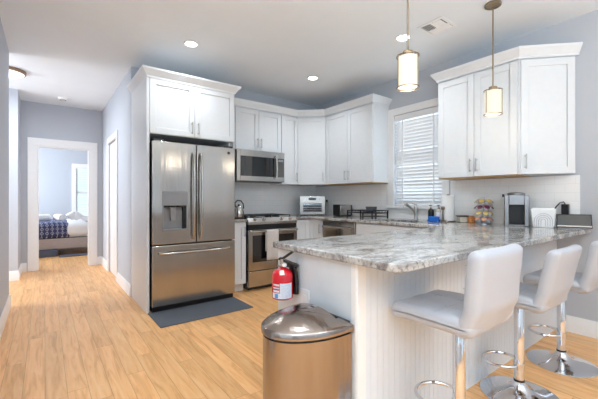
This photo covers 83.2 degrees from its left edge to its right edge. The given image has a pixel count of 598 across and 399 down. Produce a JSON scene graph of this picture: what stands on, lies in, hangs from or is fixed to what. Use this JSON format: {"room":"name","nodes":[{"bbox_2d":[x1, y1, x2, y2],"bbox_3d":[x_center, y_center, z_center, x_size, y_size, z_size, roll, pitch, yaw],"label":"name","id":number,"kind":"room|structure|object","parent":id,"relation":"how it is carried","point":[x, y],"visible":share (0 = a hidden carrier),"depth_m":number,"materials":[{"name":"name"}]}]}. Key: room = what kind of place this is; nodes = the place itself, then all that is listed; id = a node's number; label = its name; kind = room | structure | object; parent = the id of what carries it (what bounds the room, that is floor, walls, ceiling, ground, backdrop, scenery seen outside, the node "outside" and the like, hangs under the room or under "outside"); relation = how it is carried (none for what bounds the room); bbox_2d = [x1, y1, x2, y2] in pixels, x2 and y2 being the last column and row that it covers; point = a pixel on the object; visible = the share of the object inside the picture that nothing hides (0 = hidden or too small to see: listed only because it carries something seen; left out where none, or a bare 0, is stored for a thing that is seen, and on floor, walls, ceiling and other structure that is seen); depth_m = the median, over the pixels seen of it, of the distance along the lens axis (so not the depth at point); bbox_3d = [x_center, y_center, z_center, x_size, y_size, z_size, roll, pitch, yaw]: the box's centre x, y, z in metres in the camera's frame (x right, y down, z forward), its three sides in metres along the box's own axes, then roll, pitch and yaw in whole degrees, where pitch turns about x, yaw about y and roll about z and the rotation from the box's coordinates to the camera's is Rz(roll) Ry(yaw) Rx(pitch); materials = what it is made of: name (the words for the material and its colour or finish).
{"room":"kitchen","nodes":[
{"label":"kitchen","id":0,"kind":"room"},
{"bbox_2d":[0,18,8,315],"bbox_3d":[-3.012,-0.211,1.662,2.190,2.743,3.280,0,0,-37],"label":"wall","id":1,"kind":"structure","parent":0,"point":[4,53],"depth_m":3.23,"materials":[{"name":"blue paint"}]},
{"bbox_2d":[0,294,10,339],"bbox_3d":[-2.252,1.090,2.245,0.306,0.140,3.296,0,0,-37],"label":"baseboard","id":2,"kind":"structure","parent":1,"relation":"attached to","point":[3,318],"depth_m":3.14,"materials":[{"name":"white paint"}]},
{"bbox_2d":[9,88,20,270],"bbox_3d":[-5.116,-0.211,4.453,2.190,2.743,0.670,0,0,-37],"label":"wall","id":3,"kind":"structure","parent":0,"point":[14,98],"depth_m":4.82,"materials":[{"name":"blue paint"}]},
{"bbox_2d":[9,263,26,280],"bbox_3d":[-5.081,1.090,4.469,2.265,0.140,0.686,0,0,-37],"label":"baseboard","id":4,"kind":"structure","parent":3,"relation":"attached to","point":[13,275],"depth_m":4.83,"materials":[{"name":"white paint"}]},
{"bbox_2d":[21,100,101,262],"bbox_3d":[-3.952,-0.211,5.825,3.900,2.743,0.120,0,0,-37],"label":"wall","id":5,"kind":"structure","parent":0,"point":[38,120],"depth_m":5.68,"materials":[{"name":"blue paint"}]},
{"bbox_2d":[27,137,96,271],"bbox_3d":[-4.023,0.077,5.770,0.974,2.165,0.158,0,0,-37],"label":"door frame","id":6,"kind":"structure","parent":5,"relation":"in","point":[33,144],"depth_m":5.51,"materials":[{"name":"white paint"}]},
{"bbox_2d":[39,148,87,221],"bbox_3d":[-6.124,-0.211,8.607,4.020,2.743,0.120,0,0,-37],"label":"wall","id":7,"kind":"structure","parent":0,"point":[55,165],"depth_m":8.53,"materials":[{"name":"blue paint"}]},
{"bbox_2d":[72,164,87,220],"bbox_3d":[-5.488,-0.185,9.018,1.030,1.490,0.130,0,0,-37],"label":"window","id":8,"kind":"structure","parent":7,"relation":"in","point":[74,170],"depth_m":8.75,"materials":[{"name":"white paint"}]},
{"bbox_2d":[76,167,87,215],"bbox_3d":[-5.486,-0.201,9.023,0.800,1.278,0.046,0,0,-37],"label":"window blind","id":9,"kind":"object","parent":8,"relation":"attached to","point":[76,167],"visible":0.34,"depth_m":8.86,"materials":[{"name":"white plastic"}]},
{"bbox_2d":[102,71,128,281],"bbox_3d":[-2.794,-0.211,5.169,0.120,2.743,2.560,0,0,-37],"label":"wall","id":10,"kind":"structure","parent":0,"point":[115,115],"depth_m":4.58,"materials":[{"name":"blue paint"}]},
{"bbox_2d":[97,256,106,269],"bbox_3d":[-3.359,1.090,5.752,0.080,0.140,0.710,0,0,-37],"label":"baseboard","id":11,"kind":"structure","parent":10,"relation":"attached to","point":[100,260],"depth_m":5.92,"materials":[{"name":"white paint"}]},
{"bbox_2d":[107,130,117,281],"bbox_3d":[-2.815,0.090,5.128,0.073,2.140,0.946,0,0,-37],"label":"door","id":12,"kind":"structure","parent":10,"relation":"in","point":[114,146],"depth_m":5.16,"materials":[{"name":"white paint"}]},
{"bbox_2d":[117,272,130,296],"bbox_3d":[-2.280,1.090,4.373,0.016,0.140,0.911,0,0,-37],"label":"baseboard","id":13,"kind":"structure","parent":10,"relation":"attached to","point":[125,285],"depth_m":4.28,"materials":[{"name":"white paint"}]},
{"bbox_2d":[129,67,315,283],"bbox_3d":[-0.894,-0.211,4.924,2.860,2.743,0.120,0,0,-37],"label":"wall","id":14,"kind":"structure","parent":0,"point":[241,94],"depth_m":4.90,"materials":[{"name":"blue paint"}]},
{"bbox_2d":[230,106,280,152],"bbox_3d":[-0.645,-0.975,4.806,0.755,0.610,0.363,0,0,-37],"label":"upper cabinet","id":15,"kind":"object","parent":14,"relation":"attached to","point":[259,130],"visible":0.76,"depth_m":4.67,"materials":[{"name":"white paint"}]},
{"bbox_2d":[235,149,283,182],"bbox_3d":[-0.614,-0.456,4.763,0.753,0.423,0.454,0,0,-37],"label":"microwave","id":16,"kind":"object","parent":15,"relation":"attached to","point":[251,166],"visible":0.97,"depth_m":4.60,"materials":[{"name":"grey metal"}]},
{"bbox_2d":[270,114,297,184],"bbox_3d":[-0.222,-0.752,5.125,0.300,1.055,0.363,0,0,-37],"label":"upper cabinet","id":17,"kind":"object","parent":14,"relation":"attached to","point":[289,124],"visible":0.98,"depth_m":5.03,"materials":[{"name":"white paint"}]},
{"bbox_2d":[291,116,330,185],"bbox_3d":[0.224,-0.752,5.296,0.623,1.055,0.627,0,0,-37],"label":"upper cabinet","id":18,"kind":"object","parent":14,"relation":"attached to","point":[311,130],"visible":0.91,"depth_m":5.07,"materials":[{"name":"white paint"}]},
{"bbox_2d":[0,0,597,110],"bbox_3d":[-2.013,-1.633,3.053,7.260,0.100,16.700,0,0,-37],"label":"ceiling","id":19,"kind":"structure","parent":0,"point":[79,51],"depth_m":3.35,"materials":[{"name":"white paint"}]},
{"bbox_2d":[9,66,26,78],"bbox_3d":[-3.550,-1.540,4.112,0.352,0.085,0.352,0,0,-37],"label":"flush ceiling light","id":20,"kind":"object","parent":19,"relation":"attached to","point":[14,73],"visible":0.69,"depth_m":4.09,"materials":[{"name":"white glass"}]},
{"bbox_2d":[57,97,67,100],"bbox_3d":[-3.679,-1.564,5.254,0.140,0.038,0.140,0,0,-37],"label":"smoke detector","id":21,"kind":"object","parent":19,"relation":"attached to","point":[59,98],"visible":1,"depth_m":5.21,"materials":[{"name":"white plastic"}]},
{"bbox_2d":[182,40,199,47],"bbox_3d":[-1.099,-1.579,3.430,0.172,0.005,0.172,0,0,-37],"label":"recessed light","id":22,"kind":"object","parent":19,"relation":"in","point":[188,43],"visible":1,"depth_m":3.43,"materials":[{"name":"white plastic"}]},
{"bbox_2d":[185,42,196,46],"bbox_3d":[-1.099,-1.581,3.430,0.116,0.002,0.116,0,0,-37],"label":"diffuser","id":23,"kind":"object","parent":22,"relation":"attached to","point":[188,44],"depth_m":3.44,"materials":[{"name":"white plastic"}]},
{"bbox_2d":[306,76,318,80],"bbox_3d":[0.180,-1.579,4.393,0.172,0.005,0.172,0,0,-37],"label":"recessed light","id":24,"kind":"object","parent":19,"relation":"in","point":[311,78],"visible":1,"depth_m":4.40,"materials":[{"name":"white plastic"}]},
{"bbox_2d":[394,34,411,41],"bbox_3d":[1.020,-1.579,3.298,0.172,0.005,0.172,0,0,-37],"label":"recessed light","id":25,"kind":"object","parent":19,"relation":"in","point":[402,37],"visible":0.84,"depth_m":3.30,"materials":[{"name":"white plastic"}]},
{"bbox_2d":[397,35,406,40],"bbox_3d":[1.020,-1.581,3.298,0.116,0.002,0.116,0,0,-37],"label":"diffuser","id":26,"kind":"object","parent":25,"relation":"attached to","point":[401,37],"depth_m":3.31,"materials":[{"name":"white"}]},
{"bbox_2d":[396,0,419,91],"bbox_3d":[0.670,-1.134,2.077,0.139,0.899,0.139,0,0,33],"label":"pendant light","id":27,"kind":"object","parent":19,"relation":"hanging from","point":[408,60],"visible":1,"depth_m":2.03,"materials":[{"name":"white glass"}]},
{"bbox_2d":[417,16,456,35],"bbox_3d":[1.261,-1.577,3.079,0.254,0.012,0.250,0,0,-37],"label":"ceiling vent","id":28,"kind":"object","parent":19,"relation":"in","point":[436,26],"visible":1,"depth_m":3.07,"materials":[{"name":"white plastic"}]},
{"bbox_2d":[483,0,502,116],"bbox_3d":[1.571,-1.134,2.729,0.139,0.899,0.139,0,0,33],"label":"pendant light","id":29,"kind":"object","parent":19,"relation":"hanging from","point":[493,96],"visible":1,"depth_m":2.70,"materials":[{"name":"white glass"}]},
{"bbox_2d":[0,247,597,398],"bbox_3d":[-2.013,1.200,3.053,7.260,0.080,16.700,0,0,-37],"label":"floor","id":30,"kind":"structure","parent":0,"point":[71,331],"depth_m":2.61,"materials":[{"name":"brown wood"}]},
{"bbox_2d":[39,249,57,257],"bbox_3d":[-5.394,1.093,6.816,0.840,0.135,0.510,0,0,-37],"label":"storage box","id":31,"kind":"object","parent":30,"relation":"on","point":[54,252],"visible":0.35,"depth_m":6.77,"materials":[{"name":"fabric"}]},
{"bbox_2d":[39,219,87,249],"bbox_3d":[-5.758,0.809,7.266,2.450,0.702,1.563,0,0,-37],"label":"platform bed","id":32,"kind":"object","parent":30,"relation":"on","point":[67,233],"visible":0.59,"depth_m":6.98,"materials":[{"name":"beige fabric"}]},
{"bbox_2d":[39,214,50,220],"bbox_3d":[-5.337,0.380,6.997,0.139,0.139,0.280,0,0,36],"label":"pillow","id":33,"kind":"object","parent":32,"relation":"on","point":[42,217],"visible":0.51,"depth_m":7.00,"materials":[{"name":"white fabric"}]},
{"bbox_2d":[39,219,69,238],"bbox_3d":[-5.872,0.640,7.176,1.620,0.364,1.540,0,0,-37],"label":"quilt","id":34,"kind":"object","parent":32,"relation":"on","point":[52,229],"depth_m":6.90,"materials":[{"name":"blue fabric"}]},
{"bbox_2d":[53,214,65,220],"bbox_3d":[-5.093,0.380,7.156,0.240,0.139,0.139,0,0,26],"label":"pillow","id":35,"kind":"object","parent":32,"relation":"on","point":[58,217],"visible":1,"depth_m":7.10,"materials":[{"name":"white fabric"}]},
{"bbox_2d":[66,211,82,219],"bbox_3d":[-4.853,0.352,7.288,0.309,0.198,0.100,0,0,-43],"label":"pillow","id":36,"kind":"object","parent":32,"relation":"on","point":[72,215],"visible":1,"depth_m":7.25,"materials":[{"name":"white fabric"}]},
{"bbox_2d":[66,219,87,235],"bbox_3d":[-5.133,0.630,7.723,0.500,0.330,1.540,0,0,-37],"label":"duvet","id":37,"kind":"object","parent":32,"relation":"on","point":[79,227],"depth_m":7.13,"materials":[{"name":"fabric"}]},
{"bbox_2d":[59,253,87,257],"bbox_3d":[-4.461,1.149,7.106,0.970,0.021,0.240,0,0,-37],"label":"bedroom rug","id":38,"kind":"object","parent":30,"relation":"on","point":[78,254],"visible":0.51,"depth_m":6.93,"materials":[{"name":"fabric"}]},
{"bbox_2d":[127,65,240,313],"bbox_3d":[-1.360,-0.088,3.989,1.089,2.497,0.807,0,0,-37],"label":"tall cabinet","id":39,"kind":"object","parent":30,"relation":"on","point":[170,106],"visible":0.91,"depth_m":3.67,"materials":[{"name":"white paint"}]},
{"bbox_2d":[149,138,234,312],"bbox_3d":[-1.322,0.268,3.955,0.920,1.785,0.812,0,0,-37],"label":"refrigerator","id":40,"kind":"object","parent":30,"relation":"on","point":[192,186],"visible":1,"depth_m":3.63,"materials":[{"name":"grey metal"}]},
{"bbox_2d":[148,297,252,327],"bbox_3d":[-1.010,1.155,3.512,0.955,0.008,0.485,0,0,-37],"label":"floor mat","id":41,"kind":"object","parent":30,"relation":"on","point":[170,317],"visible":1,"depth_m":3.46,"materials":[{"name":"grey fabric"}]},
{"bbox_2d":[232,222,245,291],"bbox_3d":[-0.918,0.720,4.420,0.195,0.880,0.655,0,0,-37],"label":"base cabinet","id":42,"kind":"object","parent":30,"relation":"on","point":[240,227],"visible":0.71,"depth_m":4.21,"materials":[{"name":"white paint"}]},
{"bbox_2d":[235,219,246,221],"bbox_3d":[-0.916,0.263,4.425,0.200,0.034,0.631,0,0,-37],"label":"countertop","id":43,"kind":"structure","parent":42,"relation":"on","point":[236,220],"depth_m":4.18,"materials":[{"name":"grey stone"}]},
{"bbox_2d":[235,200,243,218],"bbox_3d":[-0.777,0.124,4.281,0.164,0.242,0.140,0,0,-4],"label":"electric kettle","id":44,"kind":"object","parent":43,"relation":"on","point":[239,212],"visible":0.84,"depth_m":4.23,"materials":[{"name":"silver metal"}]},
{"bbox_2d":[243,213,297,289],"bbox_3d":[-0.504,0.685,4.690,0.762,0.950,0.706,0,0,-37],"label":"gas range","id":45,"kind":"object","parent":30,"relation":"on","point":[259,270],"visible":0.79,"depth_m":4.36,"materials":[{"name":"grey metal"}]},
{"bbox_2d":[265,229,278,259],"bbox_3d":[-0.349,0.584,4.379,0.181,0.388,0.046,0,0,-37],"label":"dish towel","id":46,"kind":"object","parent":45,"relation":"hanging from","point":[271,236],"visible":0.93,"depth_m":4.35,"materials":[{"name":"white fabric"}]},
{"bbox_2d":[261,303,353,398],"bbox_3d":[-0.014,0.829,1.508,0.363,0.663,0.362,0,0,-37],"label":"trash can","id":47,"kind":"object","parent":30,"relation":"on","point":[307,348],"visible":1,"depth_m":1.39,"materials":[{"name":"silver metal"}]},
{"bbox_2d":[296,219,326,239],"bbox_3d":[0.207,0.720,5.114,0.868,0.880,0.899,0,0,-37],"label":"base cabinet","id":48,"kind":"object","parent":30,"relation":"on","point":[307,228],"visible":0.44,"depth_m":4.78,"materials":[{"name":"white paint"}]},
{"bbox_2d":[322,220,355,236],"bbox_3d":[0.728,0.724,4.541,0.661,0.872,0.594,0,0,-37],"label":"dishwasher","id":49,"kind":"object","parent":30,"relation":"on","point":[330,228],"visible":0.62,"depth_m":4.36,"materials":[{"name":"grey metal"}]},
{"bbox_2d":[356,223,421,233],"bbox_3d":[1.203,0.720,3.956,0.675,0.880,0.900,0,0,-37],"label":"base cabinet","id":50,"kind":"object","parent":30,"relation":"on","point":[361,228],"visible":0.04,"depth_m":3.87,"materials":[{"name":"white paint"}]},
{"bbox_2d":[278,240,556,398],"bbox_3d":[1.098,0.721,2.497,2.596,0.878,0.633,0,0,-37],"label":"base cabinet","id":51,"kind":"object","parent":30,"relation":"on","point":[391,354],"visible":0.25,"depth_m":1.71,"materials":[{"name":"white paint"}]},
{"bbox_2d":[272,251,298,300],"bbox_3d":[-0.071,0.399,1.789,0.136,0.251,0.134,0,0,-37],"label":"fire extinguisher","id":52,"kind":"object","parent":51,"relation":"attached to","point":[285,281],"visible":1,"depth_m":1.76,"materials":[{"name":"red metal"}]},
{"bbox_2d":[301,288,308,302],"bbox_3d":[0.031,0.530,1.764,0.006,0.120,0.070,0,0,-37],"label":"outlet plate","id":53,"kind":"object","parent":51,"relation":"attached to","point":[304,291],"depth_m":1.76,"materials":[{"name":"white plastic"}]},
{"bbox_2d":[273,214,590,272],"bbox_3d":[0.331,0.263,3.497,2.618,0.034,3.616,0,0,-37],"label":"countertop","id":54,"kind":"structure","parent":51,"relation":"on","point":[436,243],"depth_m":1.93,"materials":[{"name":"grey stone"}]},
{"bbox_2d":[299,196,324,215],"bbox_3d":[0.201,0.098,5.266,0.391,0.295,0.298,0,0,-3],"label":"toaster oven","id":55,"kind":"object","parent":54,"relation":"on","point":[308,205],"visible":1,"depth_m":5.16,"materials":[{"name":"silver metal"}]},
{"bbox_2d":[333,204,351,215],"bbox_3d":[0.637,0.160,4.986,0.250,0.172,0.156,0,0,-27],"label":"toaster","id":56,"kind":"object","parent":54,"relation":"on","point":[338,210],"visible":0.96,"depth_m":4.92,"materials":[{"name":"silver metal"}]},
{"bbox_2d":[347,209,388,218],"bbox_3d":[0.909,0.193,4.492,0.314,0.106,0.457,0,0,-37],"label":"dish rack","id":57,"kind":"object","parent":54,"relation":"on","point":[360,210],"visible":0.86,"depth_m":4.40,"materials":[{"name":"grey metal"}]},
{"bbox_2d":[366,207,376,211],"bbox_3d":[0.952,0.132,4.436,0.150,0.075,0.150,0,0,-37],"label":"bowl","id":58,"kind":"object","parent":57,"relation":"in","point":[367,208],"visible":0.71,"depth_m":4.38,"materials":[{"name":"grey metal"}]},
{"bbox_2d":[403,203,417,219],"bbox_3d":[1.327,0.143,4.005,0.269,0.206,0.060,0,0,-37],"label":"kitchen faucet","id":59,"kind":"object","parent":54,"relation":"on","point":[415,210],"visible":0.99,"depth_m":4.05,"materials":[{"name":"silver metal"}]},
{"bbox_2d":[428,205,433,215],"bbox_3d":[1.518,0.152,3.881,0.069,0.186,0.066,0,0,-37],"label":"soap bottle","id":60,"kind":"object","parent":54,"relation":"on","point":[430,211],"visible":0.73,"depth_m":3.86,"materials":[{"name":"black plastic"}]},
{"bbox_2d":[427,216,439,221],"bbox_3d":[1.519,0.218,3.800,0.062,0.056,0.124,0,0,-45],"label":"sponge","id":61,"kind":"object","parent":54,"relation":"on","point":[430,218],"visible":1,"depth_m":3.78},
{"bbox_2d":[436,205,440,220],"bbox_3d":[1.586,0.152,3.825,0.069,0.186,0.066,0,0,-37],"label":"soap bottle","id":62,"kind":"object","parent":54,"relation":"on","point":[438,210],"visible":0.7,"depth_m":3.80,"materials":[{"name":"white plastic"}]},
{"bbox_2d":[440,194,455,221],"bbox_3d":[1.648,0.093,3.728,0.160,0.304,0.160,0,0,21],"label":"paper towel holder","id":63,"kind":"object","parent":54,"relation":"on","point":[447,201],"visible":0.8,"depth_m":3.67,"materials":[{"name":"white paper"}]},
{"bbox_2d":[456,215,468,222],"bbox_3d":[1.770,0.208,3.632,0.120,0.074,0.100,0,0,1],"label":"food container","id":64,"kind":"object","parent":54,"relation":"on","point":[460,218],"visible":0.84,"depth_m":3.59,"materials":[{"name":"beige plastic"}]},
{"bbox_2d":[468,216,474,222],"bbox_3d":[1.811,0.208,3.537,0.060,0.075,0.050,0,0,-7],"label":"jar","id":65,"kind":"object","parent":54,"relation":"on","point":[470,218],"visible":0.98,"depth_m":3.51,"materials":[{"name":"orange"}]},
{"bbox_2d":[474,196,493,223],"bbox_3d":[1.872,0.106,3.414,0.182,0.278,0.181,0,0,-37],"label":"pod carousel","id":66,"kind":"object","parent":54,"relation":"on","point":[483,207],"visible":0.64,"depth_m":3.39,"materials":[{"name":"silver metal"}]},
{"bbox_2d":[502,192,528,226],"bbox_3d":[2.033,0.088,3.166,0.213,0.314,0.217,0,0,31],"label":"coffee maker","id":67,"kind":"object","parent":54,"relation":"on","point":[516,204],"visible":0.98,"depth_m":3.12,"materials":[{"name":"grey metal"}]},
{"bbox_2d":[508,224,524,226],"bbox_3d":[2.006,0.238,3.109,0.130,0.014,0.092,0,0,31],"label":"drip tray","id":68,"kind":"object","parent":67,"relation":"on","point":[520,225],"depth_m":3.09,"materials":[{"name":"grey metal"}]},
{"bbox_2d":[531,208,555,227],"bbox_3d":[2.147,0.160,2.964,0.179,0.172,0.094,0,0,35],"label":"napkin holder","id":69,"kind":"object","parent":54,"relation":"on","point":[541,217],"visible":0.99,"depth_m":2.93,"materials":[{"name":"white plastic"}]},
{"bbox_2d":[556,214,592,228],"bbox_3d":[2.326,0.185,2.854,0.235,0.120,0.088,0,0,34],"label":"screen","id":70,"kind":"object","parent":54,"relation":"on","point":[567,221],"visible":1,"depth_m":2.83,"materials":[{"name":"black plastic"}]},
{"bbox_2d":[392,244,522,398],"bbox_3d":[0.706,0.676,1.509,0.414,0.967,0.434,0,0,-37],"label":"bar stool","id":71,"kind":"object","parent":30,"relation":"on","point":[490,296],"visible":1,"depth_m":1.36,"materials":[{"name":"white leather"}]},
{"bbox_2d":[480,244,581,398],"bbox_3d":[1.326,0.708,1.980,0.417,0.904,0.475,0,0,-37],"label":"bar stool","id":72,"kind":"object","parent":30,"relation":"on","point":[559,268],"visible":0.73,"depth_m":1.92,"materials":[{"name":"white leather"}]},
{"bbox_2d":[523,241,597,377],"bbox_3d":[1.883,0.709,2.369,0.418,0.902,0.481,0,0,-37],"label":"bar stool","id":73,"kind":"object","parent":30,"relation":"on","point":[559,361],"visible":0.73,"depth_m":2.34,"materials":[{"name":"silver metal"}]},
{"bbox_2d":[316,10,597,321],"bbox_3d":[3.016,-0.211,2.229,0.140,2.743,9.130,0,0,-37],"label":"wall","id":74,"kind":"structure","parent":0,"point":[583,28],"depth_m":2.91,"materials":[{"name":"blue paint"}]},
{"bbox_2d":[326,102,388,185],"bbox_3d":[0.785,-0.749,4.767,0.363,1.063,0.908,0,0,-37],"label":"upper cabinet","id":75,"kind":"object","parent":74,"relation":"attached to","point":[357,137],"depth_m":4.54,"materials":[{"name":"white paint"}]},
{"bbox_2d":[234,93,391,116],"bbox_3d":[0.146,-1.291,4.684,2.199,0.092,0.805,0,0,3],"label":"crown molding","id":76,"kind":"structure","parent":75,"relation":"attached to","point":[370,98],"depth_m":4.68,"materials":[{"name":"white paint"}]},
{"bbox_2d":[235,175,579,226],"bbox_3d":[0.614,-0.007,3.763,1.850,0.506,3.549,0,0,-37],"label":"backsplash","id":77,"kind":"structure","parent":74,"relation":"attached to","point":[546,191],"depth_m":4.12,"materials":[{"name":"white tile"}]},
{"bbox_2d":[554,201,570,213],"bbox_3d":[2.309,0.130,2.987,0.162,0.229,0.056,0,0,40],"label":"power adapter","id":78,"kind":"object","parent":77,"relation":"attached to","point":[565,206],"visible":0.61,"depth_m":2.95,"materials":[{"name":"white plastic"}]},
{"bbox_2d":[386,98,449,208],"bbox_3d":[1.488,-0.537,4.202,0.165,1.305,0.880,0,0,-37],"label":"window","id":79,"kind":"structure","parent":74,"relation":"in","point":[432,102],"depth_m":4.43,"materials":[{"name":"white paint"}]},
{"bbox_2d":[395,106,441,205],"bbox_3d":[1.484,-0.507,4.186,0.070,1.175,0.664,0,0,-37],"label":"window blind","id":80,"kind":"object","parent":79,"relation":"attached to","point":[417,139],"visible":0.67,"depth_m":4.19,"materials":[{"name":"white plastic"}]},
{"bbox_2d":[438,59,530,179],"bbox_3d":[1.827,-0.749,3.384,0.363,1.063,0.765,0,0,-37],"label":"upper cabinet","id":81,"kind":"object","parent":74,"relation":"attached to","point":[470,143],"depth_m":3.27,"materials":[{"name":"white paint"}]},
{"bbox_2d":[430,42,582,83],"bbox_3d":[1.921,-1.291,3.246,0.382,0.092,1.208,0,0,-37],"label":"crown molding","id":82,"kind":"structure","parent":81,"relation":"attached to","point":[573,48],"depth_m":3.00,"materials":[{"name":"white paint"}]},
{"bbox_2d":[519,55,574,175],"bbox_3d":[2.173,-0.752,2.956,0.327,1.055,0.330,0,0,-37],"label":"upper cabinet","id":83,"kind":"object","parent":74,"relation":"attached to","point":[546,84],"visible":1,"depth_m":2.95,"materials":[{"name":"white paint"}]},
{"bbox_2d":[556,315,597,338],"bbox_3d":[3.977,1.090,0.825,0.016,0.140,5.530,0,0,-37],"label":"baseboard","id":84,"kind":"structure","parent":74,"relation":"attached to","point":[589,328],"depth_m":2.88,"materials":[{"name":"white paint"}]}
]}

